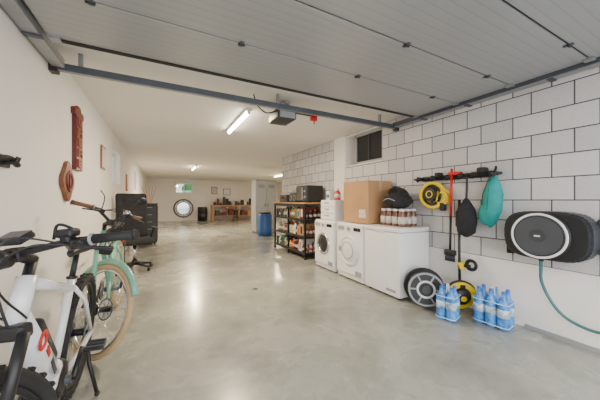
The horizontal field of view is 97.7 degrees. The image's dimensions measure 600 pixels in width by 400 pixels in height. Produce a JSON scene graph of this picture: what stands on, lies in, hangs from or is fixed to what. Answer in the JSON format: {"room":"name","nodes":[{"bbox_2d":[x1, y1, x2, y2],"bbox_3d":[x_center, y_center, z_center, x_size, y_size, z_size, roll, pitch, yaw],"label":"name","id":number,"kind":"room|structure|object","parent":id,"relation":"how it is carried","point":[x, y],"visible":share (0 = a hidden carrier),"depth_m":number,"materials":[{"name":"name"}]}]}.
{"room":"garage","nodes":[
{"label":"garage","id":0,"kind":"room"},
{"bbox_2d":[0,5,146,399],"bbox_3d":[-4.541,0.000,6.766,0.200,2.400,17.400,0,0,-28],"label":"wall","id":1,"kind":"structure","parent":0,"point":[36,103],"depth_m":1.99,"materials":[{"name":"white paint"}]},
{"bbox_2d":[0,154,21,167],"bbox_3d":[-1.603,-0.215,1.454,0.086,0.070,0.226,0,0,-28],"label":"hook","id":2,"kind":"object","parent":1,"relation":"attached to","point":[6,161],"visible":1,"depth_m":1.44,"materials":[{"name":"black plastic"}]},
{"bbox_2d":[59,161,74,201],"bbox_3d":[-2.118,-0.170,2.391,0.041,0.371,0.333,0,0,-28],"label":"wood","id":3,"kind":"object","parent":1,"relation":"attached to","point":[66,177],"visible":1,"depth_m":2.34,"materials":[{"name":"brown wood"}]},
{"bbox_2d":[71,106,83,171],"bbox_3d":[-2.265,-0.625,2.675,0.045,0.650,0.320,0,0,-28],"label":"sign","id":4,"kind":"object","parent":1,"relation":"attached to","point":[77,117],"visible":1,"depth_m":2.61,"materials":[{"name":"brown wood"}]},
{"bbox_2d":[100,144,105,169],"bbox_3d":[-2.891,-0.620,3.849,0.023,0.340,0.300,0,0,-28],"label":"picture frame","id":5,"kind":"object","parent":1,"relation":"attached to","point":[102,148],"visible":1,"depth_m":3.76,"materials":[{"name":"brown wood"}]},
{"bbox_2d":[112,154,113,181],"bbox_3d":[-3.614,-0.620,4.938,0.050,0.600,0.900,0,0,-28],"label":"window","id":6,"kind":"structure","parent":1,"relation":"in","point":[112,154],"depth_m":5.30,"materials":[{"name":"white plastic"}]},
{"bbox_2d":[126,174,127,190],"bbox_3d":[-4.211,-0.420,6.375,0.023,0.400,0.300,0,0,-28],"label":"picture frame","id":7,"kind":"object","parent":1,"relation":"attached to","point":[126,174],"visible":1,"depth_m":6.25,"materials":[{"name":"brown wood"}]},
{"bbox_2d":[147,178,277,221],"bbox_3d":[-4.897,0.000,16.285,7.990,2.400,0.200,0,0,-28],"label":"wall","id":8,"kind":"structure","parent":0,"point":[165,195],"depth_m":15.55,"materials":[{"name":"white paint"}]},
{"bbox_2d":[173,199,193,217],"bbox_3d":[-6.739,0.480,15.158,1.080,1.080,0.076,0,0,-28],"label":"round wall mirror","id":9,"kind":"object","parent":8,"relation":"attached to","point":[183,208],"visible":1,"depth_m":15.13,"materials":[{"name":"metal"}]},
{"bbox_2d":[175,183,192,192],"bbox_3d":[-6.773,-0.690,15.309,0.940,0.580,0.050,0,0,-28],"label":"window","id":10,"kind":"structure","parent":8,"relation":"in","point":[175,183],"depth_m":15.29,"materials":[{"name":"white plastic"}]},
{"bbox_2d":[211,187,216,193],"bbox_3d":[-5.226,-0.575,15.986,0.350,0.450,0.023,0,0,-28],"label":"poster","id":11,"kind":"object","parent":8,"relation":"attached to","point":[213,189],"visible":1,"depth_m":15.96,"materials":[{"name":"beige paper"}]},
{"bbox_2d":[223,189,230,194],"bbox_3d":[-4.561,-0.500,16.334,0.450,0.400,0.023,0,0,-28],"label":"poster","id":12,"kind":"object","parent":8,"relation":"attached to","point":[225,191],"visible":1,"depth_m":16.33,"materials":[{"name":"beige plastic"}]},
{"bbox_2d":[23,0,402,181],"bbox_3d":[-1.001,-1.275,8.617,8.190,0.150,17.400,0,0,-28],"label":"ceiling","id":13,"kind":"structure","parent":0,"point":[166,133],"depth_m":4.11,"materials":[{"name":"paint"}]},
{"bbox_2d":[0,0,64,67],"bbox_3d":[-1.203,-1.117,0.725,0.090,0.165,3.000,0,0,-28],"label":"door track","id":14,"kind":"object","parent":13,"relation":"attached to","point":[18,10],"visible":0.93,"depth_m":1.62,"materials":[{"name":"metal"}]},
{"bbox_2d":[24,0,599,117],"bbox_3d":[0.529,-1.097,1.416,3.590,0.066,2.660,0,0,-28],"label":"garage door","id":15,"kind":"structure","parent":14,"relation":"attached to","point":[410,58],"depth_m":1.77,"materials":[{"name":"metal"}]},
{"bbox_2d":[48,53,398,131],"bbox_3d":[-0.274,-1.105,2.952,3.830,0.190,0.075,0,0,-28],"label":"crossbar","id":16,"kind":"object","parent":13,"relation":"attached to","point":[80,69],"visible":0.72,"depth_m":2.56,"materials":[{"name":"metal"}]},
{"bbox_2d":[226,108,251,133],"bbox_3d":[-0.944,-1.164,3.964,0.080,0.072,1.200,0,0,-28],"label":"tube light","id":17,"kind":"object","parent":13,"relation":"attached to","point":[247,111],"depth_m":3.77,"materials":[{"name":"white plastic"}]},
{"bbox_2d":[253,94,316,125],"bbox_3d":[-0.157,-1.079,3.252,0.948,0.241,0.330,0,0,-28],"label":"garage door opener","id":18,"kind":"object","parent":13,"relation":"attached to","point":[277,117],"visible":0.78,"depth_m":3.12,"materials":[{"name":"grey plastic"}]},
{"bbox_2d":[395,57,599,127],"bbox_3d":[2.085,-1.117,2.444,0.090,0.165,3.000,0,0,-28],"label":"door track","id":19,"kind":"object","parent":13,"relation":"attached to","point":[553,76],"visible":0.75,"depth_m":2.52,"materials":[{"name":"metal"}]},
{"bbox_2d":[278,182,281,207],"bbox_3d":[0.899,0.000,13.605,0.200,2.400,9.920,0,0,-28],"label":"wall","id":20,"kind":"structure","parent":0,"point":[279,183],"depth_m":17.77,"materials":[{"name":"white paint"}]},
{"bbox_2d":[15,218,599,399],"bbox_3d":[-1.001,1.250,8.617,8.190,0.100,17.400,0,0,-28],"label":"floor","id":21,"kind":"structure","parent":0,"point":[198,329],"depth_m":2.21,"materials":[{"name":"concrete"}]},
{"bbox_2d":[0,223,139,399],"bbox_3d":[-1.176,0.644,1.177,0.659,1.124,1.780,0,0,-39],"label":"bicycle","id":22,"kind":"object","parent":21,"relation":"on","point":[38,367],"visible":1,"depth_m":0.95,"materials":[{"name":"white metal"}]},
{"bbox_2d":[70,190,146,360],"bbox_3d":[-1.804,0.559,2.594,0.542,1.282,1.750,0,0,-25],"label":"bicycle","id":23,"kind":"object","parent":21,"relation":"on","point":[111,266],"visible":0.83,"depth_m":2.11,"materials":[{"name":"green metal"}]},
{"bbox_2d":[115,193,157,270],"bbox_3d":[-2.862,0.541,4.525,0.660,1.317,0.588,0,0,-43],"label":"office chair","id":24,"kind":"object","parent":21,"relation":"on","point":[125,201],"visible":0.57,"depth_m":4.59,"materials":[{"name":"black fabric"}]},
{"bbox_2d":[147,203,157,243],"bbox_3d":[-4.178,0.645,7.176,0.525,1.110,0.550,0,0,-28],"label":"base cabinet","id":25,"kind":"object","parent":21,"relation":"on","point":[152,208],"visible":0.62,"depth_m":7.01,"materials":[{"name":"metal"}]},
{"bbox_2d":[142,187,155,202],"bbox_3d":[-5.622,0.349,9.732,0.566,1.703,0.220,0,0,23],"label":"branches","id":26,"kind":"object","parent":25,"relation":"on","point":[150,200],"visible":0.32,"depth_m":9.72,"materials":[{"name":"brown plant"}]},
{"bbox_2d":[197,207,206,220],"bbox_3d":[-5.594,0.792,15.017,0.540,0.815,0.540,0,0,-28],"label":"barrel","id":27,"kind":"object","parent":21,"relation":"on","point":[202,211],"visible":0.93,"depth_m":14.80,"materials":[{"name":"black plastic"}]},
{"bbox_2d":[210,205,250,220],"bbox_3d":[-3.840,0.750,16.087,3.100,0.900,0.730,0,0,-28],"label":"workbench","id":28,"kind":"object","parent":21,"relation":"on","point":[212,206],"visible":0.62,"depth_m":15.55,"materials":[{"name":"brown wood"}]},
{"bbox_2d":[213,197,250,215],"bbox_3d":[-3.826,0.365,16.104,2.841,1.109,0.412,0,0,-28],"label":"tool assortment","id":29,"kind":"object","parent":28,"relation":"on","point":[225,201],"visible":0.8,"depth_m":15.81,"materials":[{"name":"black plastic"}]},
{"bbox_2d":[251,180,275,232],"bbox_3d":[-1.359,0.240,9.767,0.760,1.920,0.630,0,0,-28],"label":"locker","id":30,"kind":"object","parent":21,"relation":"on","point":[263,192],"visible":0.68,"depth_m":9.53,"materials":[{"name":"white metal"}]},
{"bbox_2d":[257,212,271,235],"bbox_3d":[-1.189,0.810,8.857,0.500,0.780,0.500,0,0,-28],"label":"barrel","id":31,"kind":"object","parent":21,"relation":"on","point":[264,222],"visible":0.99,"depth_m":8.65,"materials":[{"name":"plastic"}]},
{"bbox_2d":[273,202,320,259],"bbox_3d":[-0.078,0.625,6.041,0.500,1.150,1.660,0,0,-28],"label":"shelf rack","id":32,"kind":"object","parent":21,"relation":"on","point":[295,204],"visible":0.61,"depth_m":5.71,"materials":[{"name":"black metal"}]},
{"bbox_2d":[280,195,289,201],"bbox_3d":[-0.310,-0.041,6.518,0.350,0.179,0.400,0,0,-28],"label":"tool case","id":33,"kind":"object","parent":32,"relation":"on","point":[283,198],"visible":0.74,"depth_m":6.36,"materials":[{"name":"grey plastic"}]},
{"bbox_2d":[289,190,296,201],"bbox_3d":[-0.085,-0.095,6.088,0.210,0.289,0.370,0,0,-28],"label":"radio","id":34,"kind":"object","parent":32,"relation":"on","point":[292,197],"visible":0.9,"depth_m":6.05,"materials":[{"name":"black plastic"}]},
{"bbox_2d":[277,206,320,252],"bbox_3d":[-0.074,0.597,6.057,0.410,0.940,1.530,0,0,-28],"label":"bottles","id":35,"kind":"object","parent":32,"relation":"in","point":[297,243],"visible":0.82,"depth_m":5.60,"materials":[{"name":"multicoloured plastic"}]},
{"bbox_2d":[296,185,322,201],"bbox_3d":[0.185,-0.125,5.581,0.420,0.350,0.480,0,0,-28],"label":"microwave oven","id":36,"kind":"object","parent":32,"relation":"on","point":[306,193],"visible":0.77,"depth_m":5.40,"materials":[{"name":"black metal"}]},
{"bbox_2d":[315,219,344,271],"bbox_3d":[0.627,0.775,4.661,0.570,0.850,0.600,0,0,-28],"label":"washing machine","id":37,"kind":"object","parent":21,"relation":"on","point":[325,230],"visible":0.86,"depth_m":4.46,"materials":[{"name":"white metal"}]},
{"bbox_2d":[321,200,343,220],"bbox_3d":[0.647,0.174,4.666,0.430,0.348,0.430,0,0,-28],"label":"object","id":38,"kind":"object","parent":37,"relation":"on","point":[333,210],"visible":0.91,"depth_m":4.46,"materials":[{"name":"white plastic"}]},
{"bbox_2d":[327,191,334,199],"bbox_3d":[0.588,-0.080,4.742,0.203,0.160,0.100,0,0,-28],"label":"box","id":39,"kind":"object","parent":38,"relation":"on","point":[330,194],"visible":0.56,"depth_m":4.68,"materials":[{"name":"white cardboard"}]},
{"bbox_2d":[334,188,340,199],"bbox_3d":[0.655,-0.101,4.574,0.113,0.202,0.113,0,0,-28],"label":"detergent bottle","id":40,"kind":"object","parent":38,"relation":"on","point":[337,195],"visible":0.95,"depth_m":4.54,"materials":[{"name":"red plastic"}]},
{"bbox_2d":[337,221,380,284],"bbox_3d":[0.951,0.775,4.040,0.570,0.850,0.620,0,0,-28],"label":"dryer","id":41,"kind":"object","parent":21,"relation":"on","point":[350,235],"visible":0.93,"depth_m":3.85,"materials":[{"name":"white metal"}]},
{"bbox_2d":[344,180,390,223],"bbox_3d":[1.025,0.030,4.027,0.452,0.617,0.572,0,0,-28],"label":"cardboard box","id":42,"kind":"object","parent":41,"relation":"on","point":[363,200],"visible":0.82,"depth_m":3.80,"materials":[{"name":"brown cardboard"}]},
{"bbox_2d":[364,224,428,299],"bbox_3d":[1.261,0.770,3.475,0.545,0.860,0.620,0,0,-28],"label":"chest freezer","id":43,"kind":"object","parent":21,"relation":"on","point":[391,252],"visible":0.86,"depth_m":3.25,"materials":[{"name":"white metal"}]},
{"bbox_2d":[381,208,416,226],"bbox_3d":[1.314,0.228,3.508,0.298,0.223,0.398,0,0,-28],"label":"jar multipack","id":44,"kind":"object","parent":43,"relation":"on","point":[400,217],"visible":0.99,"depth_m":3.38,"materials":[{"name":"glass"}]},
{"bbox_2d":[383,187,412,207],"bbox_3d":[1.311,-0.033,3.529,0.366,0.292,0.400,0,0,-28],"label":"duffel bag","id":45,"kind":"object","parent":44,"relation":"on","point":[397,197],"visible":1,"depth_m":3.40,"materials":[{"name":"fabric"}]},
{"bbox_2d":[404,267,442,306],"bbox_3d":[1.393,0.990,2.932,0.424,0.423,0.219,0,0,19],"label":"wheel","id":46,"kind":"object","parent":21,"relation":"on","point":[421,285],"visible":0.82,"depth_m":2.88,"materials":[{"name":"black plastic"}]},
{"bbox_2d":[435,283,460,322],"bbox_3d":[1.500,1.023,2.657,0.192,0.355,0.192,0,0,-42],"label":"pack","id":47,"kind":"object","parent":21,"relation":"on","point":[447,299],"visible":1,"depth_m":2.62,"materials":[{"name":"blue plastic"}]},
{"bbox_2d":[449,200,477,308],"bbox_3d":[1.756,0.596,2.875,0.318,1.195,0.225,0,0,30],"label":"string trimmer","id":48,"kind":"object","parent":21,"relation":"on","point":[465,289],"visible":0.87,"depth_m":2.82,"materials":[{"name":"yellow plastic"}]},
{"bbox_2d":[472,284,515,331],"bbox_3d":[1.869,1.011,2.534,0.208,0.377,0.308,0,0,-33],"label":"pack","id":49,"kind":"object","parent":21,"relation":"on","point":[492,310],"visible":1,"depth_m":2.46,"materials":[{"name":"blue plastic"}]},
{"bbox_2d":[282,66,599,348],"bbox_3d":[1.333,0.000,4.268,0.262,2.400,7.530,0,0,-28],"label":"wall","id":50,"kind":"structure","parent":0,"point":[544,139],"depth_m":2.59,"materials":[{"name":"white painted concrete block"},{"name":"grey mortar"}]},
{"bbox_2d":[345,127,382,166],"bbox_3d":[1.185,-0.900,4.575,0.260,0.560,0.950,0,0,-28],"label":"window","id":51,"kind":"structure","parent":50,"relation":"in","point":[366,146],"depth_m":4.55,"materials":[{"name":"black glass"}]},
{"bbox_2d":[414,167,502,181],"bbox_3d":[1.753,-0.281,3.049,0.147,0.117,1.020,0,0,-28],"label":"tool rack","id":52,"kind":"object","parent":50,"relation":"attached to","point":[482,172],"visible":0.95,"depth_m":2.92,"materials":[{"name":"black plastic"}]},
{"bbox_2d":[419,181,449,210],"bbox_3d":[1.655,-0.055,3.228,0.136,0.371,0.420,0,0,-28],"label":"cable reel","id":53,"kind":"object","parent":52,"relation":"hanging from","point":[427,193],"visible":0.99,"depth_m":3.18,"materials":[{"name":"yellow plastic"}]},
{"bbox_2d":[444,169,456,261],"bbox_3d":[1.723,0.170,3.001,0.074,1.061,0.123,0,0,-28],"label":"broom","id":54,"kind":"object","parent":52,"relation":"hanging from","point":[450,254],"visible":1,"depth_m":2.99,"materials":[{"name":"plastic"}]},
{"bbox_2d":[456,176,476,236],"bbox_3d":[1.800,0.070,2.837,0.200,0.660,0.200,0,0,-28],"label":"bag","id":55,"kind":"object","parent":52,"relation":"hanging from","point":[466,218],"visible":1,"depth_m":2.78,"materials":[{"name":"black fabric"}]},
{"bbox_2d":[478,166,503,227],"bbox_3d":[1.939,-0.029,2.664,0.173,0.620,0.215,0,0,-28],"label":"bag","id":56,"kind":"object","parent":52,"relation":"hanging from","point":[490,210],"visible":1,"depth_m":2.60,"materials":[{"name":"fabric"}]},
{"bbox_2d":[504,211,599,334],"bbox_3d":[2.145,0.560,2.113,0.321,0.930,0.802,0,0,-28],"label":"hose reel","id":57,"kind":"object","parent":50,"relation":"attached to","point":[557,236],"visible":1,"depth_m":2.08,"materials":[{"name":"black plastic"}]},
{"bbox_2d":[525,324,599,353],"bbox_3d":[2.537,1.183,1.665,0.018,0.035,1.800,0,0,-28],"label":"trim","id":58,"kind":"structure","parent":50,"relation":"attached to","point":[550,334],"depth_m":2.22,"materials":[{"name":"grey plastic"}]},
{"label":"outside","id":59,"kind":"structure","parent":0,"visible":0},
{"bbox_2d":[176,184,191,191],"bbox_3d":[-7.988,-0.118,17.263,6.448,2.685,1.354,0,0,-28],"label":"hedge","id":60,"kind":"object","parent":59,"point":[186,187],"visible":0.02,"depth_m":17.31,"materials":[{"name":"green plant"}]}
]}

